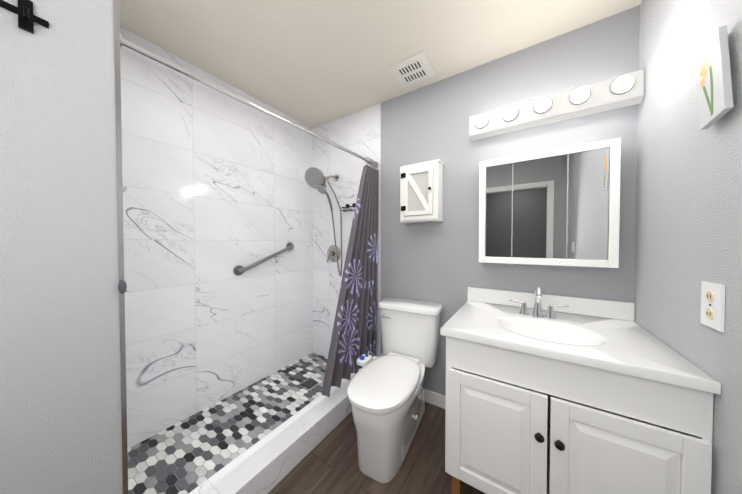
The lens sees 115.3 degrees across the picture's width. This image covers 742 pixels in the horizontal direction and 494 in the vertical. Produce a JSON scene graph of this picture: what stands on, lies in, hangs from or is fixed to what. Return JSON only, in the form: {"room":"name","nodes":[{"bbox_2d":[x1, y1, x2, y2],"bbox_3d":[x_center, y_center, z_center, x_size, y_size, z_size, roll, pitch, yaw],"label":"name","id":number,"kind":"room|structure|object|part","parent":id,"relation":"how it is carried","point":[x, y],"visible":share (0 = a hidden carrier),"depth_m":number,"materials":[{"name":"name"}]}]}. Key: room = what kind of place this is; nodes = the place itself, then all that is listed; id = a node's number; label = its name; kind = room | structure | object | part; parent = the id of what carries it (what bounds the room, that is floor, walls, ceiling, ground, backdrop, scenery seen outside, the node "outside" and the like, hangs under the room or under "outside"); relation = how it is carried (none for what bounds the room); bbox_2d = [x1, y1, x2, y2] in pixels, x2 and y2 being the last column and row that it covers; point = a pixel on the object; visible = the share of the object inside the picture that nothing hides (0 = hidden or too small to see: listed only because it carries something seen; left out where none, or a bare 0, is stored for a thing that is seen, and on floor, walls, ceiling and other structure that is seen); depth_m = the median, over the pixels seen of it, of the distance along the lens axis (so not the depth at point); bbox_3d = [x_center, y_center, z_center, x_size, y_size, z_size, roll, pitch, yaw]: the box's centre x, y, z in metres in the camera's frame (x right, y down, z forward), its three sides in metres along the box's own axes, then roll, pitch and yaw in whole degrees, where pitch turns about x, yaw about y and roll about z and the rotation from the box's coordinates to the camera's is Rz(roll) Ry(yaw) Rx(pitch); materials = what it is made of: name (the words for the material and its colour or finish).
{"room":"bathroom","nodes":[
{"label":"bathroom","id":0,"kind":"room"},
{"bbox_2d":[0,0,122,493],"bbox_3d":[-1.079,0.010,0.353,0.100,2.440,0.950,1,1,33],"label":"wall","id":1,"kind":"structure","parent":0,"point":[60,406],"depth_m":0.63,"materials":[{"name":"grey paint"}]},
{"bbox_2d":[0,0,48,33],"bbox_3d":[-0.849,-0.576,0.561,0.044,0.076,0.098,1,1,33],"label":"hook","id":2,"kind":"object","parent":1,"relation":"attached to","point":[23,11],"visible":1,"depth_m":0.58,"materials":[{"name":"black metal"}]},
{"bbox_2d":[114,0,127,493],"bbox_3d":[-0.778,-0.069,0.729,0.013,2.295,0.012,1,1,33],"label":"trim","id":3,"kind":"structure","parent":1,"relation":"attached to","point":[120,241],"depth_m":0.73,"materials":[{"name":"grey metal"}]},
{"bbox_2d":[118,280,126,293],"bbox_3d":[-0.767,0.123,0.726,0.014,0.042,0.019,1,1,33],"label":"clip","id":4,"kind":"object","parent":1,"relation":"attached to","point":[122,286],"visible":1,"depth_m":0.72,"materials":[{"name":"grey metal"}]},
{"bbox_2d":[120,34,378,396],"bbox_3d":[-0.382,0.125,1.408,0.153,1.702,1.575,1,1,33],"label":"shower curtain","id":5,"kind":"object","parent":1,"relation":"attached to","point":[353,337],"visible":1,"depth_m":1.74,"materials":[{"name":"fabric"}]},
{"bbox_3d":[-0.377,-0.683,1.391,0.044,0.084,1.575,1,1,33],"label":"rod","id":6,"kind":"part","parent":5,"relation":"part of","materials":[{"name":"silver metal"}]},
{"bbox_2d":[120,26,312,448],"bbox_3d":[-1.121,-0.016,1.828,0.100,2.440,1.677,1,1,33],"label":"wall","id":7,"kind":"structure","parent":0,"point":[217,189],"depth_m":1.65,"materials":[{"name":"tile"}]},
{"bbox_2d":[233,242,293,274],"bbox_3d":[-0.885,0.088,2.039,0.065,0.265,0.565,1,1,33],"label":"grab rail","id":8,"kind":"object","parent":7,"relation":"attached to","point":[239,270],"visible":1,"depth_m":1.95,"materials":[{"name":"silver metal"}]},
{"bbox_2d":[268,402,485,493],"bbox_3d":[-0.757,1.263,0.151,2.566,0.060,4.327,1,1,33],"label":"floor","id":9,"kind":"structure","parent":0,"point":[328,464],"depth_m":1.28,"materials":[{"name":"wood"}]},
{"bbox_2d":[128,353,325,493],"bbox_3d":[-0.771,1.178,1.680,0.671,0.058,1.577,1,1,33],"label":"shower base","id":10,"kind":"object","parent":9,"relation":"on","point":[310,389],"visible":0.18,"depth_m":1.47,"materials":[{"name":"grey tile"}]},
{"bbox_2d":[127,353,331,493],"bbox_3d":[-0.771,1.147,1.680,0.669,0.001,1.575,1,1,33],"label":"shower floor","id":11,"kind":"structure","parent":10,"relation":"on","point":[171,469],"depth_m":1.45,"materials":[{"name":"tile"}]},
{"bbox_2d":[300,378,317,388],"bbox_3d":[-0.516,1.141,1.969,0.104,0.007,0.104,1,1,33],"label":"floor drain","id":12,"kind":"object","parent":11,"relation":"in","point":[309,383],"visible":1,"depth_m":1.96,"materials":[{"name":"grey metal"}]},
{"bbox_2d":[188,369,359,493],"bbox_3d":[-0.419,1.138,1.450,0.170,0.145,1.577,1,1,33],"label":"shower curb","id":13,"kind":"object","parent":9,"relation":"on","point":[268,463],"visible":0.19,"depth_m":1.27,"materials":[{"name":"stone"}]},
{"bbox_2d":[347,298,442,482],"bbox_3d":[0.110,0.816,1.538,0.515,0.786,0.823,1,1,33],"label":"toilet","id":14,"kind":"object","parent":9,"relation":"on","point":[386,393],"visible":1,"depth_m":1.36,"materials":[{"name":"white ceramic"}]},
{"bbox_2d":[440,286,720,493],"bbox_3d":[0.836,0.711,1.161,0.806,1.009,0.675,1,1,33],"label":"bathroom vanity","id":15,"kind":"object","parent":9,"relation":"on","point":[550,394],"visible":1,"depth_m":0.92,"materials":[{"name":"white paint"}]},
{"bbox_3d":[0.525,0.826,1.016,0.376,0.500,0.019,1,1,33],"label":"door","id":16,"kind":"part","parent":15,"relation":"part of","materials":[{"name":"white paint"}]},
{"bbox_2d":[509,286,568,318],"bbox_3d":[0.890,0.293,1.256,0.269,0.175,0.157,1,1,33],"label":"faucet","id":17,"kind":"object","parent":15,"relation":"on","point":[537,313],"depth_m":1.27,"materials":[{"name":"silver metal"}]},
{"bbox_3d":[0.849,0.830,0.805,0.378,0.500,0.019,1,1,33],"label":"door","id":18,"kind":"part","parent":15,"relation":"part of","materials":[{"name":"white paint"}]},
{"bbox_2d":[119,0,641,128],"bbox_3d":[-0.757,-1.236,0.107,2.566,0.060,4.327,1,1,33],"label":"ceiling","id":19,"kind":"structure","parent":0,"point":[311,64],"depth_m":1.38,"materials":[{"name":"paint"}]},
{"bbox_2d":[388,50,435,87],"bbox_3d":[0.289,-1.222,1.639,0.255,0.019,0.245,1,1,33],"label":"ceiling vent","id":20,"kind":"object","parent":19,"relation":"in","point":[413,69],"visible":1,"depth_m":1.61,"materials":[{"name":"white plastic"}]},
{"bbox_2d":[312,5,639,395],"bbox_3d":[0.397,-0.017,1.899,2.566,2.440,0.100,1,1,33],"label":"wall","id":21,"kind":"structure","parent":0,"point":[438,262],"depth_m":1.68,"materials":[{"name":"grey paint"}]},
{"bbox_2d":[305,167,341,276],"bbox_3d":[-0.432,-0.215,2.198,0.273,0.990,0.298,1,1,33],"label":"shower head","id":22,"kind":"object","parent":21,"relation":"attached to","point":[316,178],"visible":1,"depth_m":2.17},
{"bbox_2d":[326,245,339,262],"bbox_3d":[-0.386,0.067,2.315,0.170,0.173,0.059,1,1,33],"label":"shower valve","id":23,"kind":"object","parent":21,"relation":"attached to","point":[331,254],"visible":0.94,"depth_m":2.32,"materials":[{"name":"silver metal"}]},
{"bbox_2d":[341,203,355,211],"bbox_3d":[-0.207,-0.370,2.179,0.137,0.074,0.078,1,1,33],"label":"basket","id":24,"kind":"object","parent":21,"relation":"attached to","point":[348,206],"visible":0.96,"depth_m":2.18,"materials":[{"name":"black metal"}]},
{"bbox_2d":[400,159,443,223],"bbox_3d":[0.368,-0.402,1.757,0.302,0.429,0.154,1,1,33],"label":"upper cabinet","id":25,"kind":"object","parent":21,"relation":"attached to","point":[421,192],"visible":1,"depth_m":1.71,"materials":[{"name":"white wood"}]},
{"bbox_2d":[423,388,445,408],"bbox_3d":[0.706,1.160,1.647,1.500,0.095,0.018,1,1,33],"label":"baseboard","id":26,"kind":"structure","parent":21,"relation":"attached to","point":[435,398],"depth_m":1.77,"materials":[{"name":"white paint"}]},
{"bbox_2d":[479,138,620,267],"bbox_3d":[0.992,-0.222,1.382,0.642,0.659,0.106,1,1,33],"label":"medicine cabinet","id":27,"kind":"object","parent":21,"relation":"attached to","point":[558,207],"visible":1,"depth_m":1.31,"materials":[{"name":"white paint"}]},
{"bbox_2d":[469,69,643,140],"bbox_3d":[0.989,-0.780,1.358,0.783,0.147,0.133,1,1,33],"label":"light bar","id":28,"kind":"object","parent":21,"relation":"attached to","point":[621,91],"visible":0.98,"depth_m":1.29,"materials":[{"name":"white metal"}]},
{"bbox_2d":[634,0,741,493],"bbox_3d":[0.713,0.014,0.126,0.100,2.440,2.527,1,1,33],"label":"wall","id":29,"kind":"structure","parent":0,"point":[688,235],"depth_m":0.81,"materials":[{"name":"grey paint"}]},
{"bbox_2d":[700,281,724,331],"bbox_3d":[1.024,0.175,0.707,0.010,0.133,0.092,1,1,33],"label":"duplex electrical outlet","id":30,"kind":"object","parent":29,"relation":"attached to","point":[713,305],"visible":1,"depth_m":0.70,"materials":[{"name":"white plastic"}]},
{"bbox_2d":[695,25,733,129],"bbox_3d":[1.003,-0.487,0.683,0.028,0.258,0.140,1,1,33],"label":"framed picture","id":31,"kind":"object","parent":29,"relation":"attached to","point":[714,86],"visible":0.94,"depth_m":0.67,"materials":[{"name":"canvas"},{"name":"paint"}]}
]}

